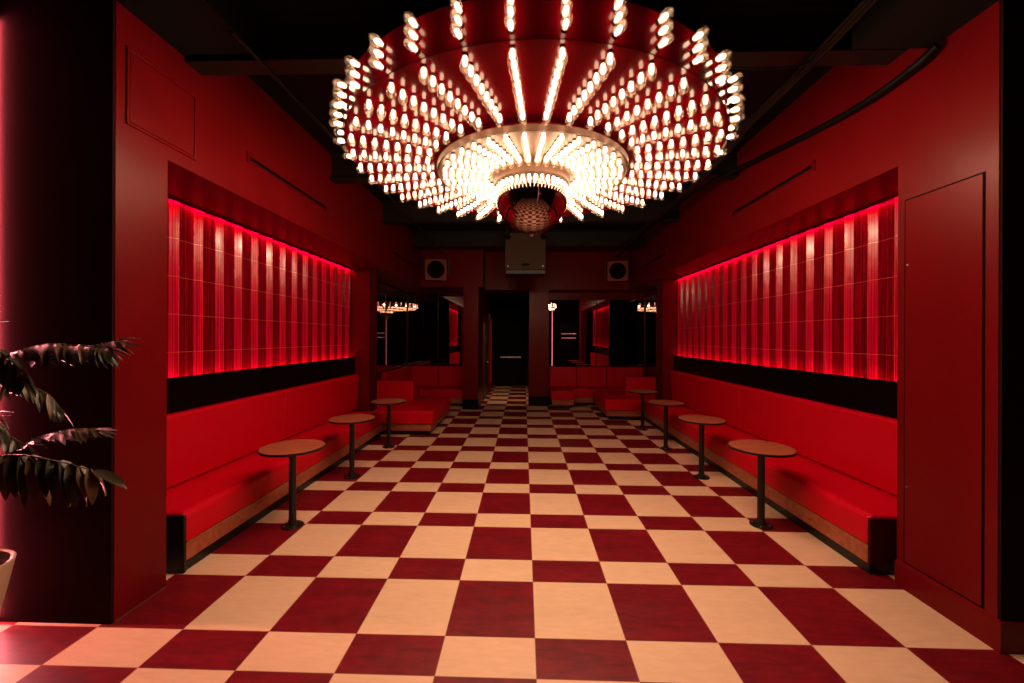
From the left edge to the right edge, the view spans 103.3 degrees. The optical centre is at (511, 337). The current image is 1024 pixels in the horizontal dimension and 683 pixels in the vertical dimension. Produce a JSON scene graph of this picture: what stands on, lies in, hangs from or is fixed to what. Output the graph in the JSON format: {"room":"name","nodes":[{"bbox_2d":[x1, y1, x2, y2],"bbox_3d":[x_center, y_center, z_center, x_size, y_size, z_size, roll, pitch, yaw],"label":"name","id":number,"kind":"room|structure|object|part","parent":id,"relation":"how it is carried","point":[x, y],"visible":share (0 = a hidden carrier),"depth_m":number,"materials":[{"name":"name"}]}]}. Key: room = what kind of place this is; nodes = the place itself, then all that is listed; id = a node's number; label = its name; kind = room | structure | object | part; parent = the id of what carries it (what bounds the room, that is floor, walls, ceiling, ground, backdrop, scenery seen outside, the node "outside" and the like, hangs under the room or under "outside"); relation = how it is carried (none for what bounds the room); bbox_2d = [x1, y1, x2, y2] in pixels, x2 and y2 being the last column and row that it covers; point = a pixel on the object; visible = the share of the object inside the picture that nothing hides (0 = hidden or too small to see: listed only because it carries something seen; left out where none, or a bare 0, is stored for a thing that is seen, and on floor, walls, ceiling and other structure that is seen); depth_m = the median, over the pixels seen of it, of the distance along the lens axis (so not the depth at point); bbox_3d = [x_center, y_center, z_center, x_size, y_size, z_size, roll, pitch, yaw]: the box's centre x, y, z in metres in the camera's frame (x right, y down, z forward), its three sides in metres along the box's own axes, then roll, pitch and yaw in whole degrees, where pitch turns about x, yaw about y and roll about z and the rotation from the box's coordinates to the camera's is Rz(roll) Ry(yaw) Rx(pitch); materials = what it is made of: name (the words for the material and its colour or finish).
{"room":"entertainment venue","nodes":[
{"label":"entertainment venue","id":0,"kind":"room"},
{"bbox_2d":[0,0,115,623],"bbox_3d":[-3.324,-0.312,2.591,1.801,4.100,0.215,0,0,2],"label":"wall","id":1,"kind":"structure","parent":0,"point":[57,57],"depth_m":2.47,"materials":[{"name":"black paint"}]},
{"bbox_2d":[113,1,421,622],"bbox_3d":[-2.716,-0.309,6.183,0.805,4.100,7.400,0,0,2],"label":"wall","id":2,"kind":"structure","parent":0,"point":[235,116],"depth_m":2.82,"materials":[{"name":"red paint"}]},
{"bbox_2d":[114,586,166,622],"bbox_3d":[-2.421,1.738,2.652,0.006,0.006,0.360,0,0,2],"label":"baseboard","id":3,"kind":"structure","parent":2,"relation":"attached to","point":[165,586],"depth_m":2.63,"materials":[{"name":"red paint"}]},
{"bbox_2d":[126,45,196,160],"bbox_3d":[-2.402,-1.583,2.802,0.012,0.490,0.540,0,0,2],"label":"access panel","id":4,"kind":"object","parent":2,"relation":"attached to","point":[155,104],"visible":1,"depth_m":2.77,"materials":[{"name":"red paint"}]},
{"bbox_2d":[247,151,326,210],"bbox_3d":[-2.356,-1.624,4.369,0.012,0.100,1.465,0,0,2],"label":"air vent","id":5,"kind":"object","parent":2,"relation":"in","point":[250,159],"visible":1,"depth_m":4.17,"materials":[{"name":"black metal"}]},
{"bbox_2d":[392,249,411,265],"bbox_3d":[-2.240,-1.624,8.312,0.012,0.100,1.355,0,0,2],"label":"air vent","id":6,"kind":"object","parent":2,"relation":"in","point":[393,251],"visible":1,"depth_m":8.20,"materials":[{"name":"black"}]},
{"bbox_2d":[170,280,406,413],"bbox_3d":[-3.072,0.247,6.973,0.150,2.985,8.240,0,0,2],"label":"wall","id":7,"kind":"structure","parent":0,"point":[378,373],"depth_m":8.99,"materials":[{"name":"red paint"}]},
{"bbox_2d":[167,198,349,377],"bbox_3d":[-3.023,-0.403,5.146,0.050,1.685,4.580,0,0,2],"label":"tiled wall","id":8,"kind":"structure","parent":7,"relation":"attached to","point":[239,298],"depth_m":4.59,"materials":[{"name":"red tile"}]},
{"bbox_2d":[167,195,353,270],"bbox_3d":[-2.973,-1.234,5.145,0.028,0.022,4.580,0,0,2],"label":"led strip","id":9,"kind":"object","parent":8,"relation":"attached to","point":[168,196],"visible":0.64,"depth_m":4.53,"materials":[{"name":"glowing red light"}]},
{"bbox_2d":[377,282,385,371],"bbox_3d":[-2.945,-0.225,8.480,0.024,1.970,1.720,0,0,2],"label":"wall mirror","id":10,"kind":"object","parent":7,"relation":"attached to","point":[381,288],"visible":0.41,"depth_m":9.07,"materials":[{"name":"grey mirror"}]},
{"bbox_2d":[386,285,407,369],"bbox_3d":[-2.894,-0.225,10.210,0.024,1.970,1.720,0,0,2],"label":"wall mirror","id":11,"kind":"object","parent":7,"relation":"attached to","point":[396,300],"visible":0.94,"depth_m":10.13,"materials":[{"name":"grey mirror"}]},
{"bbox_2d":[349,270,369,411],"bbox_3d":[-2.796,0.248,7.508,0.370,2.985,0.155,0,0,2],"label":"wall","id":12,"kind":"structure","parent":0,"point":[359,279],"depth_m":7.43,"materials":[{"name":"red paint"}]},
{"bbox_2d":[369,270,376,410],"bbox_3d":[-2.548,0.249,7.436,0.130,2.985,0.040,0,0,2],"label":"trim","id":13,"kind":"structure","parent":12,"relation":"attached to","point":[373,273],"depth_m":7.42,"materials":[{"name":"red paint"}]},
{"bbox_2d":[484,294,492,392],"bbox_3d":[-0.835,0.255,12.955,0.170,2.985,3.550,0,0,2],"label":"wall","id":14,"kind":"structure","parent":0,"point":[488,305],"depth_m":13.26,"materials":[{"name":"red paint"}]},
{"bbox_2d":[463,286,483,406],"bbox_3d":[-0.981,0.254,10.508,0.362,2.985,1.350,0,0,2],"label":"trim","id":15,"kind":"structure","parent":14,"relation":"attached to","point":[473,307],"depth_m":9.84,"materials":[{"name":"red paint"}]},
{"bbox_2d":[484,323,488,398],"bbox_3d":[-0.750,0.672,11.827,0.070,2.150,1.000,0,0,2],"label":"door","id":16,"kind":"structure","parent":14,"relation":"in","point":[486,361],"depth_m":11.70,"materials":[{"name":"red paint"}]},
{"bbox_2d":[488,314,490,391],"bbox_3d":[-0.714,0.497,13.027,0.070,2.500,0.200,0,0,2],"label":"trim","id":17,"kind":"structure","parent":14,"relation":"attached to","point":[489,339],"depth_m":12.93,"materials":[{"name":"red paint"}]},
{"bbox_2d":[484,293,528,302],"bbox_3d":[-0.114,-1.285,12.984,1.600,0.100,3.650,0,0,2],"label":"ceiling","id":18,"kind":"structure","parent":0,"point":[493,297],"depth_m":12.52,"materials":[{"name":"black paint"}]},
{"bbox_2d":[492,303,527,385],"bbox_3d":[-0.068,0.257,14.718,1.600,2.985,0.180,0,0,2],"label":"wall","id":19,"kind":"structure","parent":0,"point":[503,313],"depth_m":14.63,"materials":[{"name":"black paint"}]},
{"bbox_2d":[497,324,524,385],"bbox_3d":[-0.048,0.620,14.585,0.990,2.240,0.085,0,0,2],"label":"door","id":20,"kind":"structure","parent":19,"relation":"in","point":[510,337],"depth_m":14.59,"materials":[{"name":"black paint"}]},
{"bbox_2d":[0,386,1023,682],"bbox_3d":[0.161,1.801,5.697,8.800,0.100,18.600,0,0,2],"label":"floor","id":21,"kind":"structure","parent":0,"point":[511,540],"depth_m":2.80,"materials":[{"name":"tile"}]},
{"bbox_2d":[0,295,139,610],"bbox_3d":[-2.568,0.681,1.984,1.439,2.121,0.704,0,0,-18],"label":"potted plant","id":22,"kind":"object","parent":21,"relation":"on","point":[23,471],"visible":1,"depth_m":1.89,"materials":[{"name":"green plant"}]},
{"bbox_3d":[-2.837,1.456,2.034,0.440,0.568,0.440,0,0,2],"label":"pot","id":23,"kind":"part","parent":22,"relation":"part of","materials":[{"name":"beige ceramic"}]},
{"bbox_3d":[-2.590,0.633,1.987,0.514,1.197,0.019,0,0,11],"label":"stem","id":24,"kind":"part","parent":22,"relation":"part of","materials":[{"name":"brown"}]},
{"bbox_3d":[-2.629,0.854,2.052,0.430,0.756,0.019,0,0,-5],"label":"stem","id":25,"kind":"part","parent":22,"relation":"part of","materials":[{"name":"brown"}]},
{"bbox_3d":[-2.647,0.725,2.121,0.431,1.012,0.017,0,0,-25],"label":"stem","id":26,"kind":"part","parent":22,"relation":"part of","materials":[{"name":"brown"}]},
{"bbox_3d":[-2.394,0.891,1.934,0.918,0.689,0.058,0,0,10],"label":"stem","id":27,"kind":"part","parent":22,"relation":"part of","materials":[{"name":"brown"}]},
{"bbox_3d":[-2.371,0.630,1.962,0.954,1.208,0.032,0,0,8],"label":"stem","id":28,"kind":"part","parent":22,"relation":"part of","materials":[{"name":"brown"}]},
{"bbox_3d":[-2.473,0.847,2.046,0.739,0.775,0.026,0,0,-1],"label":"stem","id":29,"kind":"part","parent":22,"relation":"part of","materials":[{"name":"brown"}]},
{"bbox_3d":[-2.417,0.622,2.045,0.848,1.224,0.066,0,0,2],"label":"stem","id":30,"kind":"part","parent":22,"relation":"part of","materials":[{"name":"brown"}]},
{"bbox_2d":[166,374,381,573],"bbox_3d":[-2.661,1.206,5.203,0.627,1.070,4.423,0,0,2],"label":"banquette","id":31,"kind":"object","parent":21,"relation":"on","point":[218,485],"visible":0.74,"depth_m":4.02,"materials":[{"name":"red leather"}]},
{"bbox_3d":[-2.729,1.528,3.005,0.623,0.425,0.026,0,0,2],"label":"panel","id":32,"kind":"part","parent":31,"relation":"part of","materials":[{"name":"black"}]},
{"bbox_3d":[-2.952,0.986,4.086,0.099,0.632,2.103,0,0,2],"label":"backrest","id":33,"kind":"part","parent":31,"relation":"part of","materials":[{"name":"red plastic"}]},
{"bbox_2d":[167,357,354,413],"bbox_3d":[-2.955,0.510,5.144,0.017,0.311,4.580,0,0,2],"label":"wall panel","id":34,"kind":"object","parent":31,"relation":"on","point":[192,391],"visible":0.56,"depth_m":4.48,"materials":[{"name":"black"}]},
{"bbox_2d":[166,411,381,541],"bbox_3d":[-2.665,1.410,5.085,0.627,0.231,4.160,0,0,2],"label":"seat cushion","id":35,"kind":"object","parent":31,"relation":"on","point":[198,503],"depth_m":3.78,"materials":[{"name":"red leather"}]},
{"bbox_3d":[-2.368,1.592,5.083,0.020,0.129,4.148,0,0,2],"label":"board","id":36,"kind":"part","parent":31,"relation":"part of","materials":[{"name":"brown wood"}]},
{"bbox_3d":[-2.887,0.986,6.280,0.099,0.632,2.283,0,0,2],"label":"backrest","id":37,"kind":"part","parent":31,"relation":"part of","materials":[{"name":"red plastic"}]},
{"bbox_2d":[257,439,325,530],"bbox_3d":[-2.032,1.375,3.751,0.554,0.736,0.554,0,0,2],"label":"pedestal table","id":38,"kind":"object","parent":21,"relation":"on","point":[291,449],"visible":1,"depth_m":3.72,"materials":[{"name":"brown wood"}]},
{"bbox_3d":[-2.034,1.713,3.751,0.190,0.060,0.190,0,0,2],"label":"plate","id":39,"kind":"part","parent":38,"relation":"part of","materials":[{"name":"black"}]},
{"bbox_2d":[328,414,374,478],"bbox_3d":[-2.003,1.375,5.071,0.554,0.736,0.554,0,0,-15],"label":"pedestal table","id":40,"kind":"object","parent":21,"relation":"on","point":[351,419],"visible":1,"depth_m":5.04,"materials":[{"name":"black"}]},
{"bbox_3d":[-2.005,1.713,5.071,0.190,0.060,0.190,0,0,-16],"label":"plate","id":41,"kind":"part","parent":40,"relation":"part of","materials":[{"name":"black"}]},
{"bbox_2d":[370,398,406,448],"bbox_3d":[-1.963,1.375,6.450,0.554,0.736,0.554,0,0,13],"label":"pedestal table","id":42,"kind":"object","parent":21,"relation":"on","point":[388,401],"visible":1,"depth_m":6.42,"materials":[{"name":"black"}]},
{"bbox_3d":[-1.964,1.713,6.450,0.190,0.060,0.190,0,0,13],"label":"plate","id":43,"kind":"part","parent":42,"relation":"part of","materials":[{"name":"black"}]},
{"bbox_2d":[374,380,450,434],"bbox_3d":[-2.128,1.315,8.056,1.520,0.855,1.780,0,0,2],"label":"booth","id":44,"kind":"object","parent":21,"relation":"on","point":[419,415],"visible":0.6,"depth_m":7.57,"materials":[{"name":"red leather"}]},
{"bbox_2d":[377,380,415,400],"bbox_3d":[-2.433,1.091,8.390,0.850,0.408,0.270,0,0,2],"label":"cushion","id":45,"kind":"object","parent":44,"relation":"on","point":[402,389],"depth_m":8.25,"materials":[{"name":"red leather"}]},
{"bbox_2d":[374,396,450,423],"bbox_3d":[-2.129,1.412,8.056,1.520,0.231,1.780,0,0,2],"label":"seat cushion","id":46,"kind":"object","parent":44,"relation":"on","point":[420,409],"depth_m":7.32,"materials":[{"name":"red leather"}]},
{"bbox_3d":[-2.130,1.593,8.056,1.430,0.129,1.690,0,0,2],"label":"board","id":47,"kind":"part","parent":44,"relation":"part of","materials":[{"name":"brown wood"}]},
{"bbox_2d":[381,366,462,405],"bbox_3d":[-2.046,1.260,9.999,1.670,0.965,2.070,0,0,2],"label":"booth","id":48,"kind":"object","parent":21,"relation":"on","point":[438,381],"visible":0.49,"depth_m":10.90,"materials":[{"name":"red leather"}]},
{"bbox_2d":[416,385,462,397],"bbox_3d":[-2.047,1.415,9.999,1.670,0.225,2.070,0,0,2],"label":"seat cushion","id":49,"kind":"object","parent":48,"relation":"on","point":[453,391],"depth_m":10.21,"materials":[{"name":"red leather"}]},
{"bbox_3d":[-2.047,1.593,9.999,1.610,0.129,2.010,0,0,2],"label":"board","id":50,"kind":"part","parent":48,"relation":"part of","materials":[{"name":"brown wood"}]},
{"bbox_2d":[549,367,642,407],"bbox_3d":[2.228,1.275,10.414,2.510,0.965,0.990,0,0,2],"label":"booth","id":51,"kind":"object","parent":21,"relation":"on","point":[568,386],"visible":0.77,"depth_m":10.77,"materials":[{"name":"red leather"}]},
{"bbox_3d":[2.227,1.608,10.414,2.450,0.129,0.930,0,0,2],"label":"board","id":52,"kind":"part","parent":51,"relation":"part of","materials":[{"name":"brown wood"}]},
{"bbox_2d":[549,386,623,399],"bbox_3d":[2.227,1.430,10.414,2.510,0.225,0.990,0,0,2],"label":"seat cushion","id":53,"kind":"object","parent":51,"relation":"on","point":[555,392],"depth_m":10.37,"materials":[{"name":"red leather"}]},
{"bbox_2d":[593,376,655,419],"bbox_3d":[2.720,1.332,9.304,1.460,0.855,1.540,0,0,2],"label":"booth","id":54,"kind":"object","parent":21,"relation":"on","point":[614,404],"visible":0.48,"depth_m":8.86,"materials":[{"name":"red leather"}]},
{"bbox_3d":[2.719,1.610,9.304,1.370,0.129,1.450,0,0,2],"label":"board","id":55,"kind":"part","parent":54,"relation":"part of","materials":[{"name":"brown wood"}]},
{"bbox_2d":[593,390,655,410],"bbox_3d":[2.720,1.429,9.304,1.460,0.231,1.540,0,0,2],"label":"seat cushion","id":56,"kind":"object","parent":54,"relation":"on","point":[608,400],"depth_m":8.71,"materials":[{"name":"red leather"}]},
{"bbox_2d":[624,376,655,394],"bbox_3d":[2.997,1.109,9.341,0.790,0.408,0.250,0,0,2],"label":"cushion","id":57,"kind":"object","parent":54,"relation":"on","point":[630,382],"depth_m":9.22,"materials":[{"name":"red leather"}]},
{"bbox_2d":[628,389,657,430],"bbox_3d":[2.499,1.391,7.750,0.554,0.736,0.554,0,0,-4],"label":"pedestal table","id":58,"kind":"object","parent":21,"relation":"on","point":[642,392],"visible":1,"depth_m":7.72,"materials":[{"name":"black"}]},
{"bbox_2d":[647,400,684,449],"bbox_3d":[2.431,1.391,6.401,0.554,0.736,0.554,0,0,-21],"label":"pedestal table","id":59,"kind":"object","parent":21,"relation":"on","point":[665,403],"visible":1,"depth_m":6.37,"materials":[{"name":"black"}]},
{"bbox_3d":[2.429,1.728,6.401,0.190,0.060,0.190,0,0,-21],"label":"plate","id":60,"kind":"part","parent":59,"relation":"part of","materials":[{"name":"black"}]},
{"bbox_2d":[678,415,726,479],"bbox_3d":[2.383,1.391,5.092,0.554,0.736,0.554,0,0,7],"label":"pedestal table","id":61,"kind":"object","parent":21,"relation":"on","point":[701,420],"visible":1,"depth_m":5.06,"materials":[{"name":"black"}]},
{"bbox_3d":[2.382,1.728,5.092,0.190,0.060,0.190,0,0,7],"label":"plate","id":62,"kind":"part","parent":61,"relation":"part of","materials":[{"name":"black"}]},
{"bbox_2d":[728,439,796,529],"bbox_3d":[2.333,1.390,3.793,0.554,0.736,0.554,0,0,-13],"label":"pedestal table","id":63,"kind":"object","parent":21,"relation":"on","point":[761,449],"visible":1,"depth_m":3.77,"materials":[{"name":"black"}]},
{"bbox_3d":[2.332,1.728,3.793,0.190,0.060,0.190,0,0,-13],"label":"plate","id":64,"kind":"part","parent":63,"relation":"part of","materials":[{"name":"black"}]},
{"bbox_2d":[645,370,896,574],"bbox_3d":[3.031,1.226,5.741,0.634,1.070,5.544,0,0,2],"label":"banquette","id":65,"kind":"object","parent":21,"relation":"on","point":[840,484],"visible":0.73,"depth_m":4.03,"materials":[{"name":"red leather"}]},
{"bbox_3d":[3.336,1.008,7.155,0.099,0.632,2.698,0,0,2],"label":"backrest","id":66,"kind":"part","parent":65,"relation":"part of","materials":[{"name":"red plastic"}]},
{"bbox_3d":[2.729,1.610,5.763,0.020,0.129,5.518,0,0,2],"label":"board","id":67,"kind":"part","parent":65,"relation":"part of","materials":[{"name":"brown wood"}]},
{"bbox_3d":[3.255,1.007,4.401,0.099,0.632,2.808,0,0,2],"label":"backrest","id":68,"kind":"part","parent":65,"relation":"part of","materials":[{"name":"red plastic"}]},
{"bbox_3d":[2.951,1.505,2.983,0.630,0.340,0.026,0,0,2],"label":"panel","id":69,"kind":"part","parent":65,"relation":"part of","materials":[{"name":"black plastic"}]},
{"bbox_2d":[396,247,648,401],"bbox_3d":[0.339,-0.299,10.470,6.660,4.100,1.350,0,0,2],"label":"wall","id":70,"kind":"structure","parent":0,"point":[571,273],"depth_m":10.40,"materials":[{"name":"red paint"}]},
{"bbox_2d":[408,293,437,364],"bbox_3d":[-2.434,-0.224,11.070,0.820,1.970,0.024,0,0,2],"label":"wall mirror","id":71,"kind":"object","parent":70,"relation":"attached to","point":[422,307],"visible":1,"depth_m":11.06,"materials":[{"name":"grey mirror"}]},
{"bbox_2d":[424,258,448,280],"bbox_3d":[-1.806,-1.616,9.672,0.600,0.530,0.311,0,0,-5],"label":"loudspeaker","id":72,"kind":"object","parent":70,"relation":"attached to","point":[434,269],"visible":1,"depth_m":9.54,"materials":[{"name":"red"}]},
{"bbox_2d":[438,293,463,365],"bbox_3d":[-1.587,-0.221,11.046,0.855,1.970,0.024,0,0,2],"label":"wall mirror","id":73,"kind":"object","parent":70,"relation":"attached to","point":[450,305],"visible":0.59,"depth_m":11.04,"materials":[{"name":"grey mirror"}]},
{"bbox_2d":[462,399,478,409],"bbox_3d":[-0.988,1.627,10.426,0.392,0.240,1.215,0,0,2],"label":"trim","id":74,"kind":"structure","parent":70,"relation":"attached to","point":[466,404],"depth_m":9.82,"materials":[{"name":"black"}]},
{"bbox_2d":[528,396,548,405],"bbox_3d":[0.697,1.633,10.696,0.534,0.240,0.575,0,0,2],"label":"trim","id":75,"kind":"structure","parent":70,"relation":"attached to","point":[532,400],"depth_m":10.41,"materials":[{"name":"black"}]},
{"bbox_2d":[549,300,595,365],"bbox_3d":[1.626,-0.124,10.951,1.295,1.800,0.024,0,0,2],"label":"wall mirror","id":76,"kind":"object","parent":70,"relation":"attached to","point":[572,323],"visible":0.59,"depth_m":10.94,"materials":[{"name":"grey mirror"}]},
{"bbox_2d":[605,260,628,281],"bbox_3d":[2.642,-1.666,10.177,0.600,0.530,0.311,0,0,9],"label":"loudspeaker","id":77,"kind":"object","parent":70,"relation":"attached to","point":[616,270],"visible":1,"depth_m":10.05,"materials":[{"name":"red"}]},
{"bbox_2d":[596,300,643,366],"bbox_3d":[2.918,-0.120,10.913,1.270,1.800,0.024,0,0,2],"label":"wall mirror","id":78,"kind":"object","parent":70,"relation":"attached to","point":[620,323],"visible":1,"depth_m":10.91,"materials":[{"name":"grey mirror"}]},
{"bbox_3d":[2.918,-0.120,10.913,1.270,1.800,0.024,0,0,2],"label":"mirror frame","id":79,"kind":"part","parent":78,"relation":"part of","materials":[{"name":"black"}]},
{"bbox_2d":[528,298,528,395],"bbox_3d":[0.599,0.260,12.913,0.160,2.985,3.550,0,0,2],"label":"wall","id":80,"kind":"structure","parent":0,"point":[528,298],"depth_m":12.30,"materials":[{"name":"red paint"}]},
{"bbox_2d":[529,290,548,395],"bbox_3d":[0.705,0.260,10.779,0.504,2.985,0.710,0,0,2],"label":"trim","id":81,"kind":"structure","parent":80,"relation":"attached to","point":[538,299],"depth_m":10.43,"materials":[{"name":"red paint"}]},
{"bbox_2d":[116,0,998,230],"bbox_3d":[0.175,-2.179,5.697,8.800,0.540,18.600,0,0,2],"label":"ceiling","id":82,"kind":"structure","parent":0,"point":[191,27],"depth_m":2.85,"materials":[{"name":"black paint"}]},
{"bbox_2d":[505,224,545,277],"bbox_3d":[0.273,-1.802,8.241,0.824,1.095,0.510,0,0,2],"label":"loudspeaker","id":83,"kind":"object","parent":82,"relation":"hanging from","point":[525,255],"visible":0.96,"depth_m":8.00,"materials":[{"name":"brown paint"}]},
{"bbox_2d":[412,230,646,247],"bbox_3d":[0.359,-2.181,8.973,5.163,0.335,0.160,0,0,2],"label":"ceiling beam","id":84,"kind":"structure","parent":82,"relation":"attached to","point":[554,238],"depth_m":8.95,"materials":[{"name":"black metal"}]},
{"bbox_2d":[381,201,680,223],"bbox_3d":[0.303,-2.182,7.074,5.163,0.335,0.160,0,0,2],"label":"ceiling beam","id":85,"kind":"structure","parent":82,"relation":"attached to","point":[636,212],"depth_m":7.06,"materials":[{"name":"black metal"}]},
{"bbox_2d":[329,149,739,183],"bbox_3d":[0.247,-2.182,5.175,5.163,0.335,0.160,0,0,2],"label":"ceiling beam","id":86,"kind":"structure","parent":82,"relation":"attached to","point":[345,170],"depth_m":5.18,"materials":[{"name":"black metal"}]},
{"bbox_2d":[334,0,738,236],"bbox_3d":[0.158,-1.573,3.202,2.915,1.552,2.915,0,0,-38],"label":"chandelier","id":87,"kind":"object","parent":82,"relation":"hanging from","point":[531,115],"visible":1,"depth_m":2.39,"materials":[{"name":"red paint"}]},
{"bbox_2d":[439,131,626,201],"bbox_3d":[0.157,-1.288,3.202,1.450,0.007,1.450,0,0,2],"label":"ring","id":88,"kind":"object","parent":87,"relation":"on","point":[533,138],"depth_m":2.89,"materials":[{"name":"gold metal"}]},
{"bbox_2d":[185,3,907,75],"bbox_3d":[0.183,-2.182,2.976,5.163,0.335,0.160,0,0,2],"label":"ceiling beam","id":89,"kind":"structure","parent":82,"relation":"attached to","point":[759,35],"depth_m":2.94,"materials":[{"name":"black metal"}]},
{"bbox_2d":[230,30,444,254],"bbox_3d":[-1.731,-2.004,6.204,0.028,0.028,7.100,0,0,2],"label":"conduit","id":90,"kind":"object","parent":89,"relation":"attached to","point":[232,32],"visible":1,"depth_m":3.45,"materials":[{"name":"black metal"}]},
{"bbox_2d":[622,0,877,243],"bbox_3d":[2.288,-1.979,5.209,0.216,0.024,6.652,0,0,2],"label":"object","id":91,"kind":"structure","parent":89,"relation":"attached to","point":[841,30],"depth_m":3.19,"materials":[{"name":"black rubber"}]},
{"bbox_2d":[725,61,810,69],"bbox_3d":[1.721,-1.906,2.805,0.826,0.137,0.076,0,0,-7],"label":"cable","id":92,"kind":"object","parent":91,"relation":"attached to","point":[800,65],"visible":0.81,"depth_m":2.78,"materials":[{"name":"black metal"}]},
{"bbox_2d":[663,279,677,399],"bbox_3d":[3.344,0.269,8.600,0.340,2.985,0.150,0,0,2],"label":"wall","id":93,"kind":"structure","parent":0,"point":[670,286],"depth_m":8.53,"materials":[{"name":"red paint"}]},
{"bbox_2d":[656,279,662,399],"bbox_3d":[3.107,0.268,8.538,0.130,2.985,0.048,0,0,2],"label":"trim","id":94,"kind":"structure","parent":93,"relation":"attached to","point":[659,282],"depth_m":8.52,"materials":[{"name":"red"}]},
{"bbox_2d":[645,288,895,418],"bbox_3d":[3.538,0.270,6.864,0.150,2.985,8.070,0,0,2],"label":"wall","id":95,"kind":"structure","parent":0,"point":[648,371],"depth_m":10.29,"materials":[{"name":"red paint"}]},
{"bbox_2d":[645,293,655,368],"bbox_3d":[3.544,-0.153,9.790,0.024,1.870,2.180,0,0,2],"label":"wall mirror","id":96,"kind":"object","parent":95,"relation":"attached to","point":[650,301],"visible":0.41,"depth_m":10.40,"materials":[{"name":"grey mirror"}]},
{"bbox_2d":[674,355,896,418],"bbox_3d":[3.331,0.532,5.702,0.017,0.311,5.635,0,0,2],"label":"wall panel","id":97,"kind":"object","parent":95,"relation":"attached to","point":[874,396],"visible":0.56,"depth_m":4.49,"materials":[{"name":"black"}]},
{"bbox_2d":[678,197,897,381],"bbox_3d":[3.405,-0.381,5.700,0.050,1.685,5.635,0,0,2],"label":"tiled wall","id":98,"kind":"structure","parent":95,"relation":"attached to","point":[824,298],"depth_m":4.58,"materials":[{"name":"red tile"}]},
{"bbox_2d":[675,194,897,279],"bbox_3d":[3.361,-1.212,5.701,0.028,0.022,5.635,0,0,2],"label":"led strip","id":99,"kind":"object","parent":98,"relation":"attached to","point":[896,195],"visible":0.64,"depth_m":4.50,"materials":[{"name":"glowing red led light"}]},
{"bbox_2d":[629,0,999,617],"bbox_3d":[3.203,-0.289,6.309,0.690,4.100,8.080,0,0,2],"label":"wall","id":100,"kind":"structure","parent":0,"point":[938,127],"depth_m":3.01,"materials":[{"name":"red paint"}]},
{"bbox_2d":[645,250,666,266],"bbox_3d":[2.914,-1.585,8.261,0.012,0.100,1.355,0,0,2],"label":"air vent","id":101,"kind":"object","parent":100,"relation":"in","point":[664,253],"visible":1,"depth_m":8.15,"materials":[{"name":"black"}]},
{"bbox_2d":[732,159,815,215],"bbox_3d":[2.802,-1.585,4.452,0.012,0.100,1.475,0,0,2],"label":"air vent","id":102,"kind":"object","parent":100,"relation":"in","point":[812,166],"visible":1,"depth_m":4.24,"materials":[{"name":"black metal"}]},
{"bbox_2d":[616,43,941,256],"bbox_3d":[2.553,-1.883,6.198,0.276,0.227,7.263,0,0,-1],"label":"flexible hose","id":103,"kind":"object","parent":100,"relation":"attached to","point":[934,48],"visible":1,"depth_m":3.46,"materials":[{"name":"black"}]},
{"bbox_2d":[903,171,985,608],"bbox_3d":[2.738,0.306,2.594,0.019,2.538,0.497,0,0,2],"label":"door","id":104,"kind":"structure","parent":100,"relation":"in","point":[945,226],"depth_m":2.54,"materials":[{"name":"red paint"}]},
{"bbox_2d":[998,0,1023,621],"bbox_3d":[3.559,-0.287,2.369,1.626,4.100,0.255,0,0,2],"label":"wall","id":105,"kind":"structure","parent":0,"point":[1011,213],"depth_m":2.26,"materials":[{"name":"black paint"}]},
{"bbox_2d":[895,559,1023,654],"bbox_3d":[3.498,1.673,2.550,1.545,0.178,0.645,0,0,2],"label":"baseboard","id":106,"kind":"structure","parent":105,"relation":"attached to","point":[1005,637],"depth_m":2.44,"materials":[{"name":"red paint"}]}
]}

